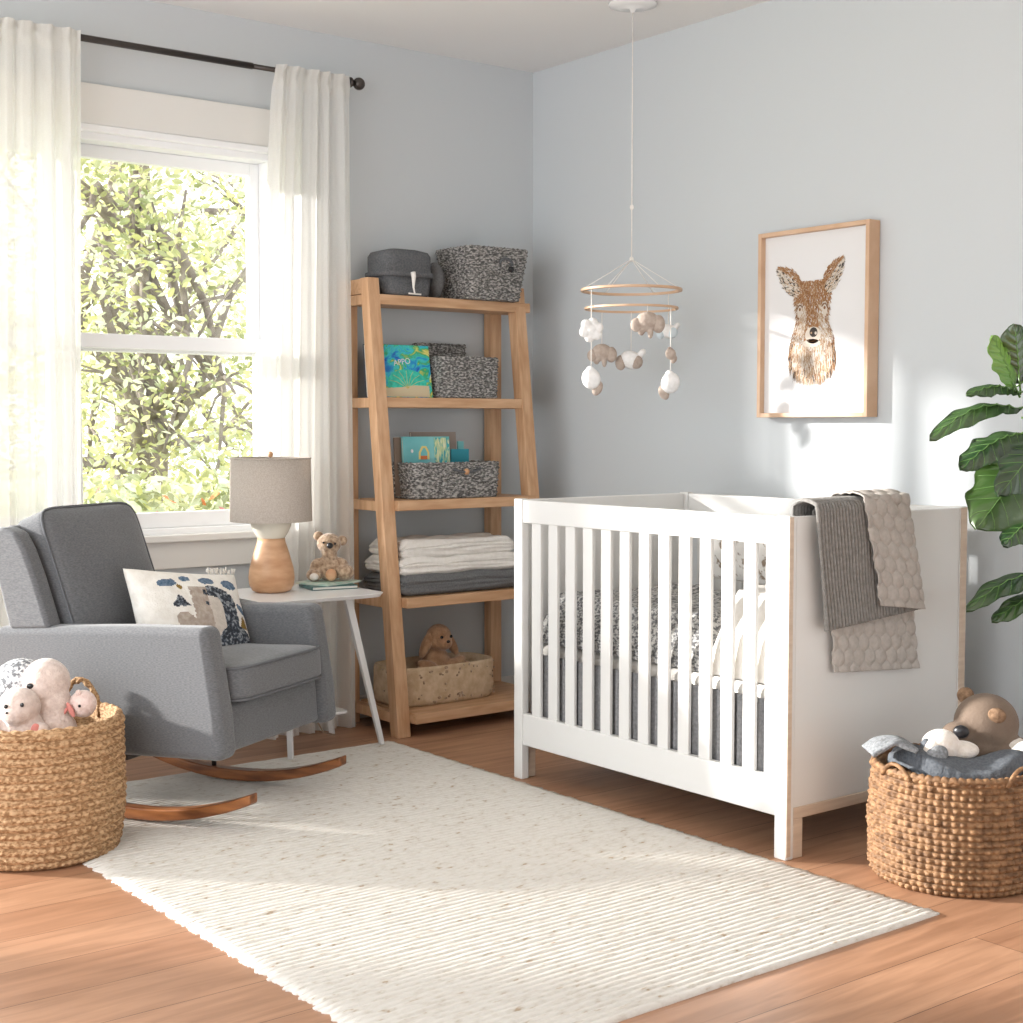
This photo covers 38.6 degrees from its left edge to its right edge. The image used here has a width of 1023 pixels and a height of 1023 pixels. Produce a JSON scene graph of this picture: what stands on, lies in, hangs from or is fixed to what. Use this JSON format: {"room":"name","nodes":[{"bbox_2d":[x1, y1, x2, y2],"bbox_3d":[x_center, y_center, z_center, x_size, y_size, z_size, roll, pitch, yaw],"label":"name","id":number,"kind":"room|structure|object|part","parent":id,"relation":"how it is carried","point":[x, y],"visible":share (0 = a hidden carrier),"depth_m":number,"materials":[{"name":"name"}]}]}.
{"room":"bedroom","nodes":[
{"label":"bedroom","id":0,"kind":"room"},
{"bbox_2d":[0,0,532,694],"bbox_3d":[-1.886,-0.440,4.718,4.868,2.600,0.160,-3,4,-38],"label":"wall","id":1,"kind":"structure","parent":0,"point":[441,147],"depth_m":5.71,"materials":[{"name":"grey paint"}]},
{"bbox_2d":[81,131,267,543],"bbox_3d":[-1.328,-0.594,5.090,1.255,1.407,0.180,-3,4,-38],"label":"window","id":2,"kind":"structure","parent":1,"relation":"in","point":[199,525],"depth_m":5.25,"materials":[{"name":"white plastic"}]},
{"bbox_3d":[-1.240,-0.917,5.205,0.742,0.706,0.035,-3,4,-38],"label":"sash","id":3,"kind":"part","parent":2,"relation":"part of","materials":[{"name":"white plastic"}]},
{"bbox_3d":[-1.215,-0.284,5.211,0.742,0.680,0.035,-3,4,-38],"label":"sash","id":4,"kind":"part","parent":2,"relation":"part of","materials":[{"name":"clear glass"}]},
{"bbox_3d":[-1.288,0.099,5.079,1.255,0.026,0.050,-3,4,-38],"label":"sill","id":5,"kind":"part","parent":2,"relation":"part of","materials":[{"name":"white paint"}]},
{"bbox_2d":[81,122,267,154],"bbox_3d":[-1.295,-1.296,5.004,1.215,0.025,0.030,-3,4,-38],"label":"trim","id":6,"kind":"structure","parent":1,"relation":"attached to","point":[87,127],"depth_m":5.08,"materials":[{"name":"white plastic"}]},
{"bbox_2d":[81,82,269,146],"bbox_3d":[-1.297,-1.376,5.003,1.225,0.135,0.022,-3,4,-38],"label":"roller shade","id":7,"kind":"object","parent":1,"relation":"attached to","point":[105,105],"depth_m":5.08,"materials":[{"name":"white fabric"}]},
{"bbox_2d":[147,538,256,569],"bbox_3d":[-1.298,0.159,5.095,1.225,0.096,0.020,-3,4,-38],"label":"trim","id":8,"kind":"structure","parent":1,"relation":"attached to","point":[174,555],"depth_m":5.23,"materials":[{"name":"white paint"}]},
{"bbox_2d":[81,34,364,89],"bbox_3d":[-1.298,-1.556,4.918,1.823,0.065,0.138,-3,4,-38],"label":"curtain rod","id":9,"kind":"object","parent":1,"relation":"attached to","point":[358,83],"visible":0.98,"depth_m":4.99,"materials":[{"name":"brown metal"}]},
{"bbox_2d":[0,17,80,627],"bbox_3d":[-1.639,-0.349,4.641,0.597,2.419,0.075,-3,4,-38],"label":"curtain","id":10,"kind":"object","parent":9,"relation":"hanging from","point":[40,64],"visible":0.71,"depth_m":4.71,"materials":[{"name":"white fabric"}]},
{"bbox_2d":[261,64,354,739],"bbox_3d":[-0.745,-0.390,5.332,0.395,2.419,0.076,-3,4,-38],"label":"curtain","id":11,"kind":"object","parent":9,"relation":"hanging from","point":[307,369],"visible":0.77,"depth_m":5.33,"materials":[{"name":"white fabric"}]},
{"bbox_2d":[360,675,513,717],"bbox_3d":[-0.859,0.773,5.474,2.408,0.090,0.014,-3,4,-38],"label":"baseboard","id":12,"kind":"structure","parent":1,"relation":"attached to","point":[509,679],"depth_m":6.10,"materials":[{"name":"white paint"}]},
{"bbox_2d":[149,0,769,72],"bbox_3d":[0.287,-1.629,1.955,5.018,0.100,7.050,-3,4,-38],"label":"ceiling","id":13,"kind":"structure","parent":0,"point":[532,36],"depth_m":5.29,"materials":[{"name":"white paint"}]},
{"bbox_2d":[579,0,681,399],"bbox_3d":[0.421,-1.077,5.105,0.356,1.372,0.356,1,3,10],"label":"mobile","id":14,"kind":"object","parent":13,"relation":"hanging from","point":[647,321],"visible":1,"depth_m":5.04,"materials":[{"name":"white fabric"}]},
{"bbox_3d":[0.421,-1.308,5.091,0.004,0.850,0.004,-3,4,-38],"label":"cord","id":15,"kind":"part","parent":14,"relation":"part of","materials":[{"name":"white fabric"}]},
{"bbox_3d":[0.421,-1.746,5.065,0.170,0.031,0.170,-3,4,-38],"label":"ceiling plate","id":16,"kind":"part","parent":14,"relation":"part of","materials":[{"name":"white paint"}]},
{"bbox_2d":[0,710,1022,1022],"bbox_3d":[0.287,1.067,2.115,5.018,0.100,7.050,-3,4,-38],"label":"floor","id":17,"kind":"structure","parent":0,"point":[76,946],"depth_m":3.20,"materials":[{"name":"brown wood"}]},
{"bbox_2d":[0,677,126,871],"bbox_3d":[-1.268,0.693,3.909,0.468,0.434,0.468,-3,4,-38],"label":"basket","id":18,"kind":"object","parent":17,"relation":"on","point":[63,794],"visible":0.91,"depth_m":3.73,"materials":[{"name":"beige wicker"}]},
{"bbox_2d":[0,687,49,731],"bbox_3d":[-1.282,0.543,3.809,0.152,0.171,0.117,-1,4,-17],"label":"stuffed animal","id":19,"kind":"object","parent":18,"relation":"in","point":[20,707],"visible":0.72,"depth_m":3.77,"materials":[{"name":"white"}]},
{"bbox_2d":[0,658,76,729],"bbox_3d":[-1.294,0.516,3.920,0.308,0.256,0.155,2,4,24],"label":"elephant","id":20,"kind":"object","parent":18,"relation":"in","point":[48,678],"visible":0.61,"depth_m":3.85,"materials":[{"name":"white"}]},
{"bbox_2d":[64,690,96,716],"bbox_3d":[-1.170,0.529,3.885,0.130,0.119,0.078,0,3,0],"label":"bird","id":21,"kind":"object","parent":18,"relation":"in","point":[82,703],"visible":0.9,"depth_m":3.86,"materials":[{"name":"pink fabric"}]},
{"bbox_3d":[-1.210,0.520,4.092,0.157,0.110,0.034,1,4,16],"label":"handle","id":22,"kind":"part","parent":18,"relation":"part of","materials":[{"name":"wicker"}]},
{"bbox_2d":[238,584,384,759],"bbox_3d":[-0.719,0.558,5.074,0.534,0.565,0.440,-3,4,-38],"label":"side table","id":23,"kind":"object","parent":17,"relation":"on","point":[297,594],"visible":0.5,"depth_m":5.05,"materials":[{"name":"white paint"}]},
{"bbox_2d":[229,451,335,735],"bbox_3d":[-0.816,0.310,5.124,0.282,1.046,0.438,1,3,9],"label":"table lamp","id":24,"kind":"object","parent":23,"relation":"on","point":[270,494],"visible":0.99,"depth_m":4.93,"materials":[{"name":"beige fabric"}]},
{"bbox_3d":[-0.828,-0.076,5.024,0.282,0.217,0.282,-3,4,-38],"label":"lamp shade","id":25,"kind":"part","parent":24,"relation":"part of","materials":[{"name":"fabric"}]},
{"bbox_3d":[-0.763,0.543,5.243,0.122,0.567,0.273,2,4,30],"label":"power cord","id":26,"kind":"part","parent":24,"relation":"part of","materials":[{"name":"white plastic"}]},
{"bbox_3d":[-0.752,0.569,4.899,0.022,0.542,0.068,1,3,12],"label":"leg","id":27,"kind":"part","parent":23,"relation":"part of","materials":[{"name":"white paint"}]},
{"bbox_3d":[-0.683,0.550,5.313,0.022,0.553,0.157,1,4,16],"label":"leg","id":28,"kind":"part","parent":23,"relation":"part of","materials":[{"name":"white paint"}]},
{"bbox_2d":[299,583,357,590],"bbox_3d":[-0.649,0.263,5.173,0.170,0.012,0.150,-2,4,-26],"label":"picture book","id":29,"kind":"object","parent":23,"relation":"on","point":[350,585],"visible":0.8,"depth_m":5.12,"materials":[{"name":"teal paper"}]},
{"bbox_2d":[295,578,360,586],"bbox_3d":[-0.652,0.251,5.201,0.150,0.007,0.180,2,4,34],"label":"picture book","id":30,"kind":"object","parent":29,"relation":"on","point":[321,582],"visible":0.82,"depth_m":5.15,"materials":[{"name":"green paper"}]},
{"bbox_2d":[306,531,353,581],"bbox_3d":[-0.646,0.161,5.203,0.169,0.180,0.117,0,3,-5],"label":"teddy bear","id":31,"kind":"object","parent":30,"relation":"on","point":[330,567],"visible":1,"depth_m":5.18,"materials":[{"name":"brown"}]},
{"bbox_2d":[336,707,346,714],"bbox_3d":[-0.751,0.714,5.148,0.325,0.010,0.155,-3,4,-38],"label":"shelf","id":32,"kind":"object","parent":23,"relation":"attached to","point":[338,710],"depth_m":5.18,"materials":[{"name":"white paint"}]},
{"bbox_3d":[-0.519,0.556,5.121,0.158,0.542,0.022,-2,4,-34],"label":"leg","id":33,"kind":"part","parent":23,"relation":"part of","materials":[{"name":"white paint"}]},
{"bbox_2d":[351,277,538,738],"bbox_3d":[-0.219,-0.036,5.638,0.770,1.685,0.431,-3,4,-38],"label":"ladder shelf","id":34,"kind":"object","parent":17,"relation":"on","point":[365,293],"visible":0.63,"depth_m":5.50,"materials":[{"name":"brown wood"}]},
{"bbox_3d":[-0.619,-0.032,5.572,0.056,1.685,0.046,-3,4,-38],"label":"leg","id":35,"kind":"part","parent":34,"relation":"part of","materials":[{"name":"brown wood"}]},
{"bbox_3d":[-0.574,-0.839,5.466,0.032,0.056,0.106,-3,4,-38],"label":"rail","id":36,"kind":"part","parent":34,"relation":"part of","materials":[{"name":"brown wood"}]},
{"bbox_3d":[-0.573,-0.789,5.466,0.038,0.037,0.110,-3,4,-38],"label":"rail","id":37,"kind":"part","parent":34,"relation":"part of","materials":[{"name":"brown wood"}]},
{"bbox_3d":[-0.559,-0.407,5.470,0.038,0.037,0.158,-3,4,-38],"label":"rail","id":38,"kind":"part","parent":34,"relation":"part of","materials":[{"name":"brown wood"}]},
{"bbox_3d":[-0.544,-0.025,5.474,0.038,0.037,0.205,-3,4,-38],"label":"rail","id":39,"kind":"part","parent":34,"relation":"part of","materials":[{"name":"brown wood"}]},
{"bbox_3d":[-0.530,0.330,5.477,0.038,0.037,0.250,-3,4,-38],"label":"rail","id":40,"kind":"part","parent":34,"relation":"part of","materials":[{"name":"brown wood"}]},
{"bbox_3d":[-0.514,0.750,5.481,0.038,0.037,0.302,-3,4,-38],"label":"rail","id":41,"kind":"part","parent":34,"relation":"part of","materials":[{"name":"brown wood"}]},
{"bbox_2d":[363,344,393,397],"bbox_3d":[-0.465,-0.536,5.585,0.218,0.206,0.041,-3,4,-38],"label":"book","id":42,"kind":"object","parent":34,"relation":"on","point":[363,344],"visible":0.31,"depth_m":5.52,"materials":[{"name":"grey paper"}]},
{"bbox_3d":[-0.467,-0.021,5.380,0.061,1.685,0.262,-3,4,-38],"label":"leg","id":43,"kind":"part","parent":34,"relation":"part of","materials":[{"name":"brown wood"}]},
{"bbox_2d":[365,248,432,296],"bbox_3d":[-0.419,-0.904,5.543,0.234,0.177,0.215,-3,4,-38],"label":"box","id":44,"kind":"object","parent":34,"relation":"on","point":[406,272],"visible":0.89,"depth_m":5.47,"materials":[{"name":"grey fabric"}]},
{"bbox_3d":[-0.427,-0.940,5.552,0.234,0.107,0.187,-3,4,-38],"label":"box lid","id":45,"kind":"part","parent":44,"relation":"part of","materials":[{"name":"grey fabric"}]},
{"bbox_2d":[383,344,432,397],"bbox_3d":[-0.404,-0.528,5.521,0.224,0.201,0.054,-3,4,-38],"label":"book","id":46,"kind":"object","parent":34,"relation":"on","point":[407,367],"visible":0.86,"depth_m":5.52,"materials":[{"name":"teal paper"}]},
{"bbox_2d":[373,652,494,706],"bbox_3d":[-0.297,0.645,5.623,0.483,0.147,0.249,-3,4,-38],"label":"bin","id":47,"kind":"object","parent":34,"relation":"on","point":[473,679],"visible":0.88,"depth_m":5.52,"materials":[{"name":"cork"}]},
{"bbox_2d":[417,624,468,667],"bbox_3d":[-0.278,0.547,5.638,0.294,0.228,0.143,-3,4,-38],"label":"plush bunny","id":48,"kind":"object","parent":47,"relation":"in","point":[438,638],"visible":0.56,"depth_m":5.60,"materials":[{"name":"brown"}]},
{"bbox_2d":[428,262,444,297],"bbox_3d":[-0.300,-0.895,5.671,0.070,0.144,0.100,-3,4,-38],"label":"pouch","id":49,"kind":"object","parent":34,"relation":"on","point":[437,283],"visible":0.57,"depth_m":5.64,"materials":[{"name":"grey fabric"}]},
{"bbox_2d":[363,568,513,595],"bbox_3d":[-0.256,0.255,5.632,0.578,0.084,0.285,-3,4,-38],"label":"folded blanket","id":50,"kind":"object","parent":34,"relation":"on","point":[476,579],"visible":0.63,"depth_m":5.51,"materials":[{"name":"grey fabric"}]},
{"bbox_2d":[364,551,513,575],"bbox_3d":[-0.260,0.188,5.625,0.569,0.073,0.268,-3,4,-38],"label":"folded blanket","id":51,"kind":"object","parent":50,"relation":"on","point":[494,560],"visible":0.64,"depth_m":5.51,"materials":[{"name":"white fabric"}]},
{"bbox_2d":[369,532,513,557],"bbox_3d":[-0.265,0.127,5.617,0.531,0.073,0.247,-3,4,-38],"label":"folded blanket","id":52,"kind":"object","parent":51,"relation":"on","point":[409,546],"visible":0.85,"depth_m":5.53,"materials":[{"name":"white fabric"}]},
{"bbox_2d":[412,342,465,356],"bbox_3d":[-0.286,-0.557,5.793,0.236,0.219,0.062,-3,4,-38],"label":"rope basket","id":53,"kind":"object","parent":34,"relation":"on","point":[435,349],"visible":0.24,"depth_m":5.77,"materials":[{"name":"grey fabric"}]},
{"bbox_2d":[392,460,499,498],"bbox_3d":[-0.263,-0.125,5.624,0.416,0.139,0.245,-3,4,-38],"label":"rope basket","id":54,"kind":"object","parent":34,"relation":"on","point":[437,480],"visible":0.92,"depth_m":5.52,"materials":[{"name":"grey fabric"}]},
{"bbox_2d":[393,437,401,495],"bbox_3d":[-0.398,-0.170,5.531,0.105,0.222,0.023,-3,4,-38],"label":"book","id":55,"kind":"object","parent":54,"relation":"in","point":[396,440],"visible":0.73,"depth_m":5.50,"materials":[{"name":"brown paper"}]},
{"bbox_2d":[401,436,449,462],"bbox_3d":[-0.323,-0.173,5.564,0.215,0.225,0.031,-3,4,-38],"label":"book","id":56,"kind":"object","parent":54,"relation":"in","point":[437,448],"visible":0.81,"depth_m":5.56,"materials":[{"name":"teal paper"}]},
{"bbox_3d":[-0.267,-0.223,5.602,0.069,0.120,0.002,-3,-1,-38],"label":"striped panel","id":57,"kind":"part","parent":56,"relation":"part of","materials":[{"name":"paper"}]},
{"bbox_2d":[409,432,455,448],"bbox_3d":[-0.299,-0.186,5.644,0.210,0.242,0.029,-3,4,-38],"label":"book","id":58,"kind":"object","parent":54,"relation":"in","point":[452,435],"visible":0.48,"depth_m":5.66,"materials":[{"name":"brown paper"}]},
{"bbox_2d":[450,449,468,461],"bbox_3d":[-0.201,-0.156,5.678,0.085,0.175,0.006,-3,4,-38],"label":"book","id":59,"kind":"object","parent":54,"relation":"in","point":[456,455],"visible":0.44,"depth_m":5.67,"materials":[{"name":"teal paper"}]},
{"bbox_2d":[457,441,463,448],"bbox_3d":[-0.198,-0.174,5.734,0.030,0.205,0.017,-3,4,-38],"label":"book","id":60,"kind":"object","parent":54,"relation":"in","point":[460,444],"visible":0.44,"depth_m":5.73,"materials":[{"name":"teal paper"}]},
{"bbox_3d":[-0.168,-0.157,5.557,0.133,0.024,0.018,-3,4,-38],"label":"handle","id":61,"kind":"part","parent":54,"relation":"part of","materials":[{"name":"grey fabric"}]},
{"bbox_2d":[429,355,498,398],"bbox_3d":[-0.208,-0.523,5.702,0.284,0.161,0.188,-3,4,-38],"label":"rope basket","id":62,"kind":"object","parent":34,"relation":"on","point":[451,376],"visible":0.85,"depth_m":5.61,"materials":[{"name":"grey fabric"}]},
{"bbox_2d":[435,244,527,301],"bbox_3d":[-0.117,-0.930,5.761,0.302,0.204,0.252,-3,4,-38],"label":"rope basket","id":63,"kind":"object","parent":34,"relation":"on","point":[471,272],"visible":0.9,"depth_m":5.67,"materials":[{"name":"grey fabric"}]},
{"bbox_3d":[-0.021,-0.974,5.683,0.072,0.032,0.012,-3,4,-38],"label":"handle","id":64,"kind":"part","parent":63,"relation":"part of","materials":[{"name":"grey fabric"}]},
{"bbox_3d":[-0.077,-0.057,5.990,0.056,1.685,0.046,-3,4,-38],"label":"leg","id":65,"kind":"part","parent":34,"relation":"part of","materials":[{"name":"brown wood"}]},
{"bbox_3d":[0.075,-0.045,5.798,0.061,1.685,0.262,-3,4,-38],"label":"leg","id":66,"kind":"part","parent":34,"relation":"part of","materials":[{"name":"brown wood"}]},
{"bbox_2d":[82,741,939,1022],"bbox_3d":[-0.279,0.905,3.892,1.448,0.013,2.337,-3,4,-38],"label":"area rug","id":67,"kind":"object","parent":17,"relation":"on","point":[393,883],"visible":0.88,"depth_m":3.51,"materials":[{"name":"beige fabric"}]},
{"bbox_2d":[0,502,345,820],"bbox_3d":[-1.062,0.423,4.432,0.975,0.884,0.645,1,4,23],"label":"armchair","id":68,"kind":"object","parent":67,"relation":"on","point":[185,698],"visible":0.91,"depth_m":4.22,"materials":[{"name":"grey fabric"}]},
{"bbox_2d":[17,504,153,623],"bbox_3d":[-1.276,0.215,4.491,0.267,0.466,0.444,1,4,23],"label":"cushion","id":69,"kind":"object","parent":68,"relation":"on","point":[83,550],"depth_m":4.37,"materials":[{"name":"grey fabric"}]},
{"bbox_3d":[-1.142,0.502,4.167,0.798,0.386,0.088,1,4,23],"label":"arm","id":70,"kind":"part","parent":68,"relation":"part of","materials":[{"name":"grey fabric"}]},
{"bbox_2d":[123,567,250,645],"bbox_3d":[-0.977,0.331,4.466,0.202,0.334,0.443,3,5,44],"label":"throw pillow","id":71,"kind":"object","parent":68,"relation":"on","point":[170,598],"visible":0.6,"depth_m":4.42,"materials":[{"name":"white fabric"}]},
{"bbox_2d":[222,643,320,698],"bbox_3d":[-0.917,0.474,4.372,0.572,0.138,0.472,1,4,23],"label":"seat cushion","id":72,"kind":"object","parent":68,"relation":"on","point":[252,670],"depth_m":4.26,"materials":[{"name":"grey fabric"}]},
{"bbox_3d":[-0.951,0.597,4.395,0.577,0.155,0.475,1,4,23],"label":"seat","id":73,"kind":"part","parent":68,"relation":"part of","materials":[{"name":"grey fabric"}]},
{"bbox_3d":[-0.924,0.472,4.679,0.798,0.386,0.088,1,4,23],"label":"arm","id":74,"kind":"part","parent":68,"relation":"part of","materials":[{"name":"grey fabric"}]},
{"bbox_2d":[514,492,967,860],"bbox_3d":[0.665,0.423,4.483,0.765,0.905,1.162,-3,4,-38],"label":"crib","id":75,"kind":"object","parent":17,"relation":"on","point":[818,719],"visible":0.88,"depth_m":4.14,"materials":[{"name":"white paint"}]},
{"bbox_3d":[0.032,0.410,4.701,0.030,0.905,0.042,-3,4,-38],"label":"post","id":76,"kind":"part","parent":75,"relation":"part of","materials":[{"name":"white paint"}]},
{"bbox_3d":[0.056,0.807,4.749,0.038,0.107,0.029,-3,4,-38],"label":"leg","id":77,"kind":"part","parent":75,"relation":"part of","materials":[{"name":"brown wood"}]},
{"bbox_3d":[0.319,0.331,4.926,0.705,0.767,0.023,-3,4,-38],"label":"panel","id":78,"kind":"part","parent":75,"relation":"part of","materials":[{"name":"white paint"}]},
{"bbox_3d":[0.374,0.725,4.276,0.024,0.103,1.076,-3,4,-38],"label":"rail","id":79,"kind":"part","parent":75,"relation":"part of","materials":[{"name":"white paint"}]},
{"bbox_3d":[0.374,0.025,4.235,0.024,0.074,1.076,-3,4,-38],"label":"rail","id":80,"kind":"part","parent":75,"relation":"part of","materials":[{"name":"white paint"}]},
{"bbox_2d":[543,654,764,771],"bbox_3d":[0.389,0.613,4.281,0.012,0.270,1.042,-3,4,-38],"label":"skirt","id":81,"kind":"object","parent":75,"relation":"attached to","point":[738,713],"visible":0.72,"depth_m":4.20,"materials":[{"name":"grey fabric"}]},
{"bbox_2d":[543,643,764,697],"bbox_3d":[0.668,0.492,4.490,0.677,0.124,1.090,-3,4,-38],"label":"mattress","id":82,"kind":"object","parent":75,"relation":"on","point":[654,667],"visible":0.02,"depth_m":4.21,"materials":[{"name":"white fabric"}]},
{"bbox_2d":[543,583,736,671],"bbox_3d":[0.552,0.339,4.572,0.629,0.164,0.775,-3,4,-38],"label":"bumper cover","id":83,"kind":"object","parent":82,"relation":"on","point":[674,587],"visible":0.28,"depth_m":4.39,"materials":[{"name":"grey fabric"}]},
{"bbox_2d":[714,539,765,584],"bbox_3d":[0.746,0.122,4.447,0.098,0.218,0.621,-2,4,-27],"label":"cushion","id":84,"kind":"object","parent":83,"relation":"on","point":[717,543],"visible":0.15,"depth_m":4.46,"materials":[{"name":"white fabric"}]},
{"bbox_2d":[713,584,765,683],"bbox_3d":[0.870,0.322,4.143,0.609,0.249,0.309,-3,4,-38],"label":"quilt","id":85,"kind":"object","parent":82,"relation":"on","point":[739,603],"visible":0.09,"depth_m":3.99,"materials":[{"name":"white fabric"}]},
{"bbox_3d":[0.614,0.384,5.149,0.030,0.905,0.042,-3,4,-38],"label":"post","id":86,"kind":"part","parent":75,"relation":"part of","materials":[{"name":"white paint"}]},
{"bbox_3d":[0.716,0.463,3.818,0.030,0.905,0.042,-3,4,-38],"label":"post","id":87,"kind":"part","parent":75,"relation":"part of","materials":[{"name":"white paint"}]},
{"bbox_3d":[0.746,0.860,3.858,0.038,0.107,0.029,-3,4,-38],"label":"leg","id":88,"kind":"part","parent":75,"relation":"part of","materials":[{"name":"brown wood"}]},
{"bbox_3d":[0.955,-0.002,4.683,0.024,0.074,1.076,-3,4,-38],"label":"rail","id":89,"kind":"part","parent":75,"relation":"part of","materials":[{"name":"white paint"}]},
{"bbox_2d":[792,495,917,631],"bbox_3d":[0.943,0.130,3.961,0.454,0.352,0.102,-3,4,-38],"label":"throw","id":90,"kind":"object","parent":75,"relation":"on","point":[849,578],"visible":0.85,"depth_m":3.86,"materials":[{"name":"grey fabric"}]},
{"bbox_2d":[830,489,925,608],"bbox_3d":[1.007,0.105,4.008,0.263,0.336,0.133,-3,4,-38],"label":"quilted throw","id":91,"kind":"object","parent":90,"relation":"on","point":[890,529],"visible":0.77,"depth_m":3.96,"materials":[{"name":"beige fabric"}]},
{"bbox_2d":[812,508,919,672],"bbox_3d":[0.973,0.210,3.989,0.396,0.474,0.064,-3,4,-38],"label":"quilted throw","id":92,"kind":"object","parent":75,"relation":"on","point":[888,643],"visible":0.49,"depth_m":3.98,"materials":[{"name":"beige fabric"}]},
{"bbox_3d":[1.010,0.384,4.033,0.705,0.767,0.023,-3,4,-38],"label":"panel","id":93,"kind":"part","parent":75,"relation":"part of","materials":[{"name":"white paint"}]},
{"bbox_3d":[1.297,0.436,4.266,0.030,0.905,0.042,-3,4,-38],"label":"post","id":94,"kind":"part","parent":75,"relation":"part of","materials":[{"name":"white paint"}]},
{"bbox_2d":[865,743,1022,898],"bbox_3d":[1.124,0.763,3.700,0.438,0.319,0.439,-3,4,-38],"label":"wicker basket","id":95,"kind":"object","parent":17,"relation":"on","point":[928,834],"visible":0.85,"depth_m":3.52,"materials":[{"name":"wicker"}]},
{"bbox_3d":[0.944,0.637,3.590,0.016,0.043,0.103,-2,4,-30],"label":"handle","id":96,"kind":"part","parent":95,"relation":"part of","materials":[{"name":"wicker"}]},
{"bbox_2d":[887,743,1022,779],"bbox_3d":[1.123,0.623,3.676,0.335,0.085,0.304,0,3,0],"label":"blanket","id":97,"kind":"object","parent":95,"relation":"in","point":[1001,763],"visible":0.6,"depth_m":3.57,"materials":[{"name":"grey fabric"}]},
{"bbox_2d":[862,735,918,757],"bbox_3d":[0.940,0.581,3.629,0.130,0.048,0.103,1,3,10],"label":"cloth","id":98,"kind":"object","parent":97,"relation":"on","point":[877,745],"visible":1,"depth_m":3.60,"materials":[{"name":"white fabric"}]},
{"bbox_2d":[920,729,978,758],"bbox_3d":[1.084,0.586,3.638,0.160,0.089,0.090,-1,4,-24],"label":"plush dog","id":99,"kind":"object","parent":97,"relation":"on","point":[939,743],"visible":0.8,"depth_m":3.61},
{"bbox_2d":[942,687,1022,774],"bbox_3d":[1.229,0.568,3.755,0.273,0.214,0.164,0,3,4],"label":"plush bear","id":100,"kind":"object","parent":95,"relation":"in","point":[988,721],"visible":0.65,"depth_m":3.70},
{"bbox_3d":[1.229,0.638,3.515,0.103,0.050,0.016,-2,4,-31],"label":"handle","id":101,"kind":"part","parent":95,"relation":"part of","materials":[{"name":"wicker"}]},
{"bbox_2d":[1009,738,1022,750],"bbox_3d":[1.281,0.615,3.701,0.098,0.083,0.158,0,3,0],"label":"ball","id":102,"kind":"object","parent":95,"relation":"in","point":[1017,744],"visible":0.27,"depth_m":3.67,"materials":[{"name":"white"}]},
{"bbox_2d":[929,324,1022,622],"bbox_3d":[1.403,0.190,3.800,0.641,1.450,0.332,-1,4,-20],"label":"fiddle leaf fig","id":103,"kind":"object","parent":17,"relation":"on","point":[994,502],"visible":1,"depth_m":3.79,"materials":[{"name":"green plant"}]},
{"bbox_2d":[533,0,1022,737],"bbox_3d":[2.212,-0.369,3.521,0.150,2.600,7.050,-3,4,-38],"label":"wall","id":104,"kind":"structure","parent":0,"point":[770,116],"depth_m":5.04,"materials":[{"name":"grey paint"}]},
{"bbox_2d":[757,219,879,417],"bbox_3d":[1.018,-0.631,4.883,0.054,0.631,0.477,-3,4,-38],"label":"framed print","id":105,"kind":"object","parent":104,"relation":"attached to","point":[818,322],"visible":1,"depth_m":4.86,"materials":[{"name":"white paper"}]},
{"label":"outside","id":106,"kind":"structure","parent":0,"visible":0},
{"bbox_2d":[83,484,229,510],"bbox_3d":[-8.392,0.364,18.631,30.000,0.050,29.680,-3,4,-38],"label":"ground","id":107,"kind":"structure","parent":106,"point":[93,484],"depth_m":30.75,"materials":[{"name":"green plant"}]},
{"bbox_2d":[83,470,229,512],"bbox_3d":[-2.054,0.414,7.634,2.096,1.236,0.902,-3,4,-38],"label":"shrub","id":108,"kind":"object","parent":107,"relation":"on","point":[142,503],"visible":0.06,"depth_m":7.64,"materials":[{"name":"green plant"}]},
{"bbox_2d":[81,158,252,511],"bbox_3d":[-2.419,-1.423,9.425,4.217,4.616,3.201,-3,4,-38],"label":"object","id":109,"kind":"object","parent":107,"relation":"on","point":[151,430],"visible":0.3,"depth_m":9.40,"materials":[{"name":"green plant"}]},
{"bbox_2d":[81,160,252,511],"bbox_3d":[-3.932,-1.435,12.838,6.220,5.306,2.968,-3,4,-38],"label":"tree","id":110,"kind":"object","parent":107,"relation":"on","point":[234,359],"visible":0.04,"depth_m":13.33,"materials":[{"name":"green plant"}]}
]}

